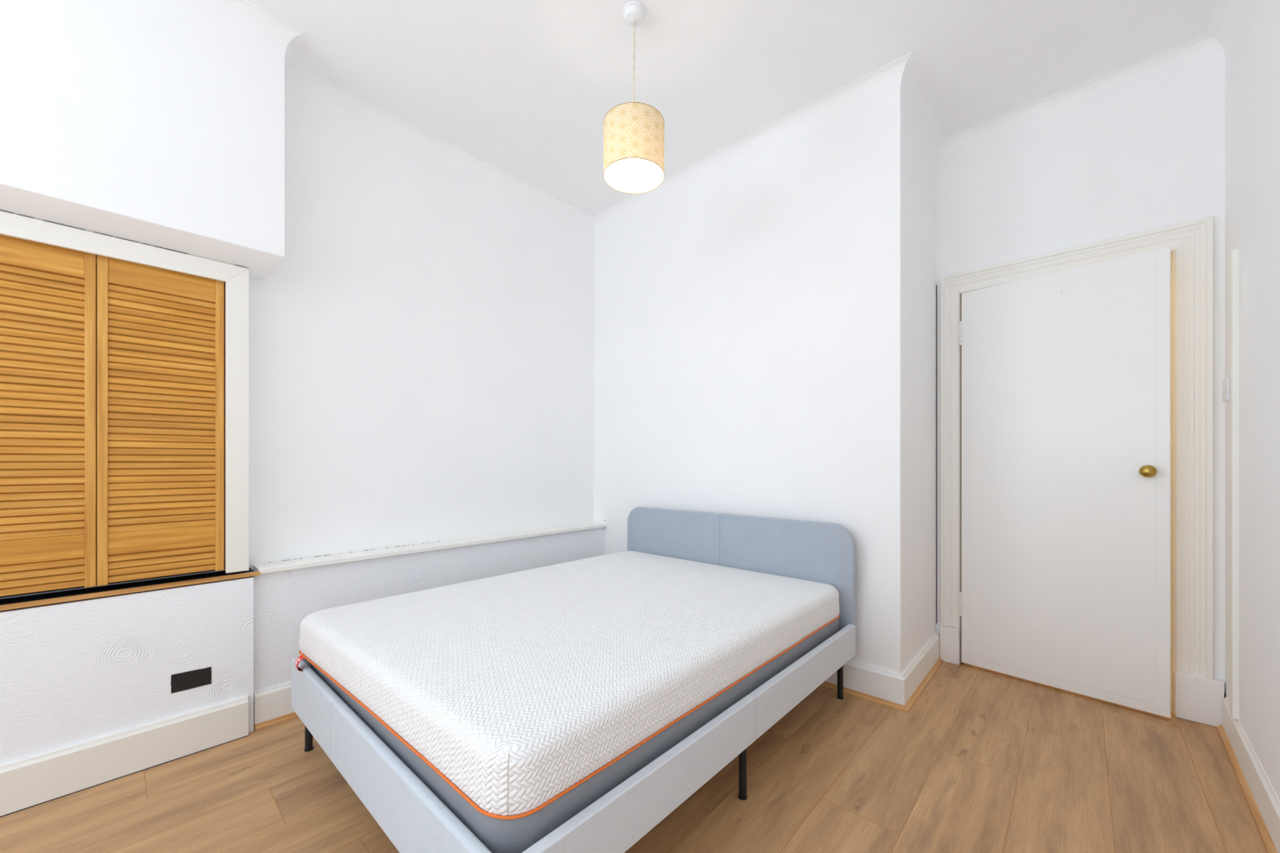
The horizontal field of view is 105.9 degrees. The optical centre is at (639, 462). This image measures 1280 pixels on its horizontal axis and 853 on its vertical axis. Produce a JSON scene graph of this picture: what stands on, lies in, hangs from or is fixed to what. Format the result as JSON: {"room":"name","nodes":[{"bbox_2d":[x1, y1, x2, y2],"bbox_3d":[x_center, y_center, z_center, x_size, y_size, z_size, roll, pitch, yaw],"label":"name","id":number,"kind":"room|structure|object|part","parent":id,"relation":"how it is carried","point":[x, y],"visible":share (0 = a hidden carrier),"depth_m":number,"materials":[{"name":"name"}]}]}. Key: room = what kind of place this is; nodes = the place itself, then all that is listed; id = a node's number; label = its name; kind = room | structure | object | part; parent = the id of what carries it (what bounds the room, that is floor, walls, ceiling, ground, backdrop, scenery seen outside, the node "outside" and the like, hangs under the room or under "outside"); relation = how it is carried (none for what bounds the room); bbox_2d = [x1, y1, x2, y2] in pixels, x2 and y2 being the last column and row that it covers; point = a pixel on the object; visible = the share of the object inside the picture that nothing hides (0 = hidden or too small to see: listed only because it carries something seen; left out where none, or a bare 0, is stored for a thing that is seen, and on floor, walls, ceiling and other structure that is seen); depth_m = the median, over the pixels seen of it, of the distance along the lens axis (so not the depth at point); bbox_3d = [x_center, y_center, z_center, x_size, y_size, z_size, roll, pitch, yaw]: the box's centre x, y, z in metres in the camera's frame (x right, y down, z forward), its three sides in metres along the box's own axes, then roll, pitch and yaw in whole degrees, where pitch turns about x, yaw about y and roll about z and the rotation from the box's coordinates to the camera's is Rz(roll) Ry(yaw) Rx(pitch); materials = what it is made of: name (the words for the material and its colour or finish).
{"room":"bedroom","nodes":[
{"label":"bedroom","id":0,"kind":"room"},
{"bbox_2d":[0,0,284,279],"bbox_3d":[-1.952,-1.252,1.525,0.210,0.955,1.326,0,0,42],"label":"bulkhead","id":1,"kind":"structure","parent":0,"point":[160,123],"depth_m":1.66,"materials":[{"name":"white paint"}]},
{"bbox_2d":[0,209,244,267],"bbox_3d":[-1.891,-0.773,1.565,0.008,0.003,0.969,0,0,42],"label":"trim","id":2,"kind":"structure","parent":1,"relation":"attached to","point":[0,210],"depth_m":1.64,"materials":[{"name":"grey"}]},
{"bbox_2d":[0,210,248,573],"bbox_3d":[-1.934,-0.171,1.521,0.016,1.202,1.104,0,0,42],"label":"trim","id":3,"kind":"structure","parent":1,"relation":"attached to","point":[236,278],"depth_m":1.88,"materials":[{"name":"beige paint"}]},
{"bbox_2d":[178,0,306,54],"bbox_3d":[-1.833,-1.685,1.456,0.058,0.090,1.384,0,0,42],"label":"trim","id":4,"kind":"structure","parent":1,"relation":"attached to","point":[244,16],"depth_m":1.85,"materials":[{"name":"white paint"}]},
{"bbox_2d":[284,34,306,64],"bbox_3d":[-1.464,-1.685,2.017,0.268,0.090,0.058,0,0,42],"label":"trim","id":5,"kind":"structure","parent":1,"relation":"attached to","point":[294,45],"depth_m":2.01,"materials":[{"name":"white paint"}]},
{"bbox_2d":[0,88,593,599],"bbox_3d":[-2.164,-0.330,1.522,0.100,2.800,5.535,0,0,42],"label":"wall","id":6,"kind":"structure","parent":0,"point":[421,339],"depth_m":2.50,"materials":[{"name":"white paint"}]},
{"bbox_2d":[284,62,593,233],"bbox_3d":[-0.935,-1.685,2.754,0.058,0.090,1.859,0,0,42],"label":"trim","id":7,"kind":"structure","parent":6,"relation":"attached to","point":[299,80],"depth_m":2.54,"materials":[{"name":"white paint"}]},
{"bbox_2d":[0,527,604,764],"bbox_3d":[-1.351,0.761,2.235,0.143,0.618,3.185,0,0,42],"label":"wall","id":8,"kind":"structure","parent":0,"point":[72,673],"depth_m":1.76,"materials":[{"name":"white paint"}]},
{"bbox_2d":[0,262,255,611],"bbox_3d":[-2.010,-0.124,1.524,0.125,1.162,1.245,0,0,42],"label":"trim","id":9,"kind":"structure","parent":8,"relation":"attached to","point":[134,584],"depth_m":1.71,"materials":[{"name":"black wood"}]},
{"bbox_2d":[0,235,96,596],"bbox_3d":[-1.967,-0.149,1.530,0.024,1.142,0.326,0,0,42],"label":"shutter","id":10,"kind":"object","parent":9,"relation":"attached to","point":[48,292],"visible":0.97,"depth_m":1.57,"materials":[{"name":"brown wood"}]},
{"bbox_3d":[-1.967,-0.669,1.530,0.018,0.098,0.275,0,0,42],"label":"rail","id":11,"kind":"part","parent":10,"relation":"part of","materials":[{"name":"brown wood"}]},
{"bbox_3d":[-1.967,0.281,1.530,0.018,0.077,0.275,0,0,42],"label":"rail","id":12,"kind":"part","parent":10,"relation":"part of","materials":[{"name":"brown wood"}]},
{"bbox_2d":[97,255,223,586],"bbox_3d":[-1.744,-0.149,1.774,0.024,1.142,0.330,0,0,42],"label":"shutter","id":13,"kind":"object","parent":9,"relation":"attached to","point":[160,331],"visible":0.95,"depth_m":1.75,"materials":[{"name":"brown wood"}]},
{"bbox_3d":[-1.744,-0.669,1.774,0.018,0.098,0.280,0,0,42],"label":"rail","id":14,"kind":"part","parent":13,"relation":"part of","materials":[{"name":"brown wood"}]},
{"bbox_3d":[-1.744,0.281,1.774,0.018,0.077,0.280,0,0,42],"label":"rail","id":15,"kind":"part","parent":13,"relation":"part of","materials":[{"name":"brown wood"}]},
{"bbox_2d":[0,571,260,610],"bbox_3d":[-1.961,0.445,1.487,0.046,0.013,1.258,0,0,42],"label":"trim","id":16,"kind":"structure","parent":8,"relation":"attached to","point":[33,603],"depth_m":1.66,"materials":[{"name":"brown wood"}]},
{"bbox_2d":[0,681,294,817],"bbox_3d":[-1.301,0.996,2.190,0.062,0.148,3.185,0,0,42],"label":"baseboard","id":17,"kind":"structure","parent":8,"relation":"attached to","point":[24,783],"depth_m":1.66,"materials":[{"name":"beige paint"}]},
{"bbox_2d":[170,666,211,693],"bbox_3d":[-1.659,0.804,1.789,0.002,0.068,0.112,0,0,42],"label":"air vent","id":18,"kind":"object","parent":8,"relation":"attached to","point":[188,680],"visible":1,"depth_m":1.79,"materials":[{"name":"black metal"}]},
{"bbox_2d":[254,711,297,730],"bbox_3d":[-0.892,1.061,2.643,0.017,0.018,1.923,0,0,42],"label":"trim","id":19,"kind":"structure","parent":8,"relation":"attached to","point":[285,717],"depth_m":1.98,"materials":[{"name":"brown wood"}]},
{"bbox_2d":[284,541,439,560],"bbox_3d":[-1.341,0.429,2.349,0.002,0.002,0.746,0,0,42],"label":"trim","id":20,"kind":"structure","parent":8,"relation":"attached to","point":[437,541],"depth_m":2.35,"materials":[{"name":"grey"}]},
{"bbox_2d":[252,522,606,573],"bbox_3d":[-0.931,0.440,2.701,0.135,0.020,1.930,0,0,42],"label":"trim","id":21,"kind":"structure","parent":8,"relation":"on","point":[282,566],"depth_m":2.40,"materials":[{"name":"beige paint"}]},
{"bbox_2d":[0,661,1267,852],"bbox_3d":[-0.388,1.070,1.152,3.624,0.001,7.420,0,0,42],"label":"floor","id":22,"kind":"structure","parent":0,"point":[984,760],"depth_m":1.56,"materials":[{"name":"brown wood"}]},
{"bbox_2d":[291,506,856,852],"bbox_3d":[-0.157,0.676,1.997,1.438,0.787,1.830,0,0,42],"label":"frame","id":23,"kind":"object","parent":22,"relation":"on","point":[413,818],"visible":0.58,"depth_m":1.46,"materials":[{"name":"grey fabric"}]},
{"bbox_3d":[-0.983,0.794,2.138,0.028,0.136,0.865,0,0,42],"label":"rail","id":24,"kind":"part","parent":23,"relation":"part of","materials":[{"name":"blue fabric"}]},
{"bbox_3d":[-1.233,0.939,1.800,0.028,0.262,0.028,0,0,42],"label":"leg","id":25,"kind":"part","parent":23,"relation":"part of","materials":[{"name":"black metal"}]},
{"bbox_3d":[-0.763,0.823,1.331,1.438,0.194,0.028,0,0,42],"label":"foot rail","id":26,"kind":"part","parent":23,"relation":"part of","materials":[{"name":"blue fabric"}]},
{"bbox_2d":[294,551,839,852],"bbox_3d":[-0.180,0.680,1.982,1.363,0.261,1.810,0,0,42],"label":"mattress","id":27,"kind":"object","parent":23,"relation":"on","point":[520,700],"visible":0.97,"depth_m":1.39,"materials":[{"name":"white fabric"}]},
{"bbox_3d":[0.060,0.794,1.188,0.028,0.136,0.865,0,0,42],"label":"rail","id":28,"kind":"part","parent":23,"relation":"part of","materials":[{"name":"blue fabric"}]},
{"bbox_3d":[0.449,0.581,2.659,1.415,0.595,0.036,0,0,42],"label":"headboard","id":29,"kind":"part","parent":23,"relation":"part of","materials":[{"name":"blue fabric"}]},
{"bbox_3d":[0.328,0.939,1.544,0.028,0.262,0.028,0,0,42],"label":"leg","id":30,"kind":"part","parent":23,"relation":"part of","materials":[{"name":"black metal"}]},
{"bbox_3d":[0.654,0.794,1.840,0.028,0.136,0.895,0,0,42],"label":"rail","id":31,"kind":"part","parent":23,"relation":"part of","materials":[{"name":"blue fabric"}]},
{"bbox_3d":[0.909,0.939,2.195,0.028,0.262,0.028,0,0,42],"label":"leg","id":32,"kind":"part","parent":23,"relation":"part of","materials":[{"name":"black metal"}]},
{"bbox_2d":[246,0,1213,214],"bbox_3d":[-0.775,-1.780,0.738,3.249,0.100,6.287,0,0,42],"label":"ceiling","id":33,"kind":"structure","parent":0,"point":[527,88],"depth_m":2.06,"materials":[{"name":"paint"}]},
{"bbox_2d":[603,0,664,193],"bbox_3d":[-0.023,-1.400,1.850,0.234,0.660,0.234,0,0,42],"label":"pendant lamp","id":34,"kind":"object","parent":33,"relation":"hanging from","point":[633,132],"visible":1,"depth_m":1.78,"materials":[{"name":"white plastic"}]},
{"bbox_3d":[-0.023,-1.117,1.850,0.036,0.094,0.033,0,0,42],"label":"light bulb","id":35,"kind":"part","parent":34,"relation":"part of","materials":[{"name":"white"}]},
{"bbox_3d":[-0.023,-1.193,1.850,0.232,0.198,0.232,0,0,42],"label":"lamp shade","id":36,"kind":"part","parent":34,"relation":"part of","materials":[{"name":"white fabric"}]},
{"bbox_3d":[-0.023,-1.477,1.850,0.011,0.431,0.009,0,0,42],"label":"flex cord","id":37,"kind":"part","parent":34,"relation":"part of","materials":[{"name":"beige plastic"}]},
{"bbox_3d":[-0.023,-1.477,1.850,0.012,0.431,0.009,0,0,42],"label":"flex cord","id":38,"kind":"part","parent":34,"relation":"part of","materials":[{"name":"beige plastic"}]},
{"bbox_2d":[593,88,936,674],"bbox_3d":[0.642,-0.330,3.123,2.093,2.800,0.812,0,0,42],"label":"wall","id":39,"kind":"structure","parent":0,"point":[765,328],"depth_m":2.48,"materials":[{"name":"white paint"}]},
{"bbox_2d":[593,52,911,233],"bbox_3d":[0.408,-1.685,2.748,2.051,0.090,0.058,0,0,42],"label":"trim","id":40,"kind":"structure","parent":39,"relation":"attached to","point":[886,79],"depth_m":2.52,"materials":[{"name":"white paint"}]},
{"bbox_2d":[820,681,907,712],"bbox_3d":[0.447,1.061,2.713,1.903,0.018,0.017,0,0,42],"label":"trim","id":41,"kind":"structure","parent":39,"relation":"attached to","point":[900,707],"depth_m":2.18,"materials":[{"name":"brown wood"}]},
{"bbox_2d":[824,660,904,705],"bbox_3d":[0.446,0.999,2.739,1.906,0.142,0.020,0,0,42],"label":"baseboard","id":42,"kind":"structure","parent":39,"relation":"attached to","point":[889,686],"depth_m":2.18,"materials":[{"name":"white paint"}]},
{"bbox_2d":[901,632,939,705],"bbox_3d":[1.377,0.999,2.361,0.020,0.142,0.715,0,0,42],"label":"baseboard","id":43,"kind":"structure","parent":39,"relation":"attached to","point":[920,666],"depth_m":2.31,"materials":[{"name":"beige paint"}]},
{"bbox_2d":[900,52,946,161],"bbox_3d":[1.384,-1.685,2.340,0.058,0.090,0.770,0,0,42],"label":"trim","id":44,"kind":"structure","parent":39,"relation":"attached to","point":[913,86],"depth_m":2.30,"materials":[{"name":"white paint"}]},
{"bbox_2d":[904,657,942,711],"bbox_3d":[1.385,1.061,2.342,0.017,0.018,0.732,0,0,42],"label":"trim","id":45,"kind":"structure","parent":39,"relation":"attached to","point":[915,695],"depth_m":2.30,"materials":[{"name":"brown wood"}]},
{"bbox_2d":[936,57,1225,693],"bbox_3d":[2.071,-0.330,2.309,1.116,2.800,0.110,0,0,42],"label":"wall","id":46,"kind":"structure","parent":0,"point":[1152,157],"depth_m":2.18,"materials":[{"name":"white paint"}]},
{"bbox_2d":[936,216,1224,727],"bbox_3d":[2.022,0.034,2.334,1.010,2.072,0.149,0,0,42],"label":"door frame","id":47,"kind":"structure","parent":46,"relation":"attached to","point":[1192,242],"depth_m":2.03,"materials":[{"name":"beige paint"}]},
{"bbox_2d":[959,246,1172,718],"bbox_3d":[1.926,0.082,2.262,0.106,1.948,0.756,0,0,-41],"label":"door","id":48,"kind":"structure","parent":47,"relation":"in","point":[1067,493],"depth_m":2.22,"materials":[{"name":"white wood"}]},
{"bbox_3d":[2.119,0.037,2.017,0.053,0.053,0.072,0,0,42],"label":"knob","id":49,"kind":"part","parent":48,"relation":"part of","materials":[{"name":"gold metal"}]},
{"bbox_2d":[936,35,1225,162],"bbox_3d":[1.978,-1.685,2.281,1.016,0.090,0.058,0,0,42],"label":"trim","id":50,"kind":"structure","parent":46,"relation":"attached to","point":[1203,51],"depth_m":2.22,"materials":[{"name":"white paint"}]},
{"bbox_2d":[1225,0,1279,800],"bbox_3d":[0.314,-0.330,-0.247,0.311,2.800,6.257,0,0,42],"label":"wall","id":51,"kind":"structure","parent":0,"point":[1252,57],"depth_m":1.56,"materials":[{"name":"white paint"}]},
{"bbox_2d":[1204,0,1241,56],"bbox_3d":[0.246,-1.685,-0.191,0.058,0.090,6.050,0,0,44],"label":"trim","id":52,"kind":"structure","parent":51,"relation":"attached to","point":[1224,13],"depth_m":1.86,"materials":[{"name":"white paint"}]},
{"bbox_2d":[1222,377,1230,402],"bbox_3d":[2.253,-0.278,1.850,0.027,0.086,0.086,0,0,42],"label":"light switch","id":53,"kind":"object","parent":51,"relation":"attached to","point":[1226,382],"visible":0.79,"depth_m":1.84,"materials":[{"name":"white plastic"}]},
{"bbox_2d":[1230,248,1239,719],"bbox_3d":[2.180,0.079,1.771,0.020,1.708,0.045,0,0,42],"label":"door frame","id":54,"kind":"structure","parent":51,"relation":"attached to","point":[1234,255],"depth_m":1.76,"materials":[{"name":"beige paint"}]},
{"bbox_2d":[1217,724,1277,852],"bbox_3d":[0.237,1.061,-0.215,0.014,0.018,6.003,0,0,44],"label":"trim","id":55,"kind":"structure","parent":51,"relation":"attached to","point":[1268,842],"depth_m":1.53,"materials":[{"name":"brown wood"}]},
{"bbox_2d":[1222,697,1279,852],"bbox_3d":[0.246,1.002,-0.224,0.012,0.135,6.003,0,0,44],"label":"baseboard","id":56,"kind":"structure","parent":51,"relation":"attached to","point":[1268,802],"depth_m":1.51,"materials":[{"name":"beige paint"}]}
]}

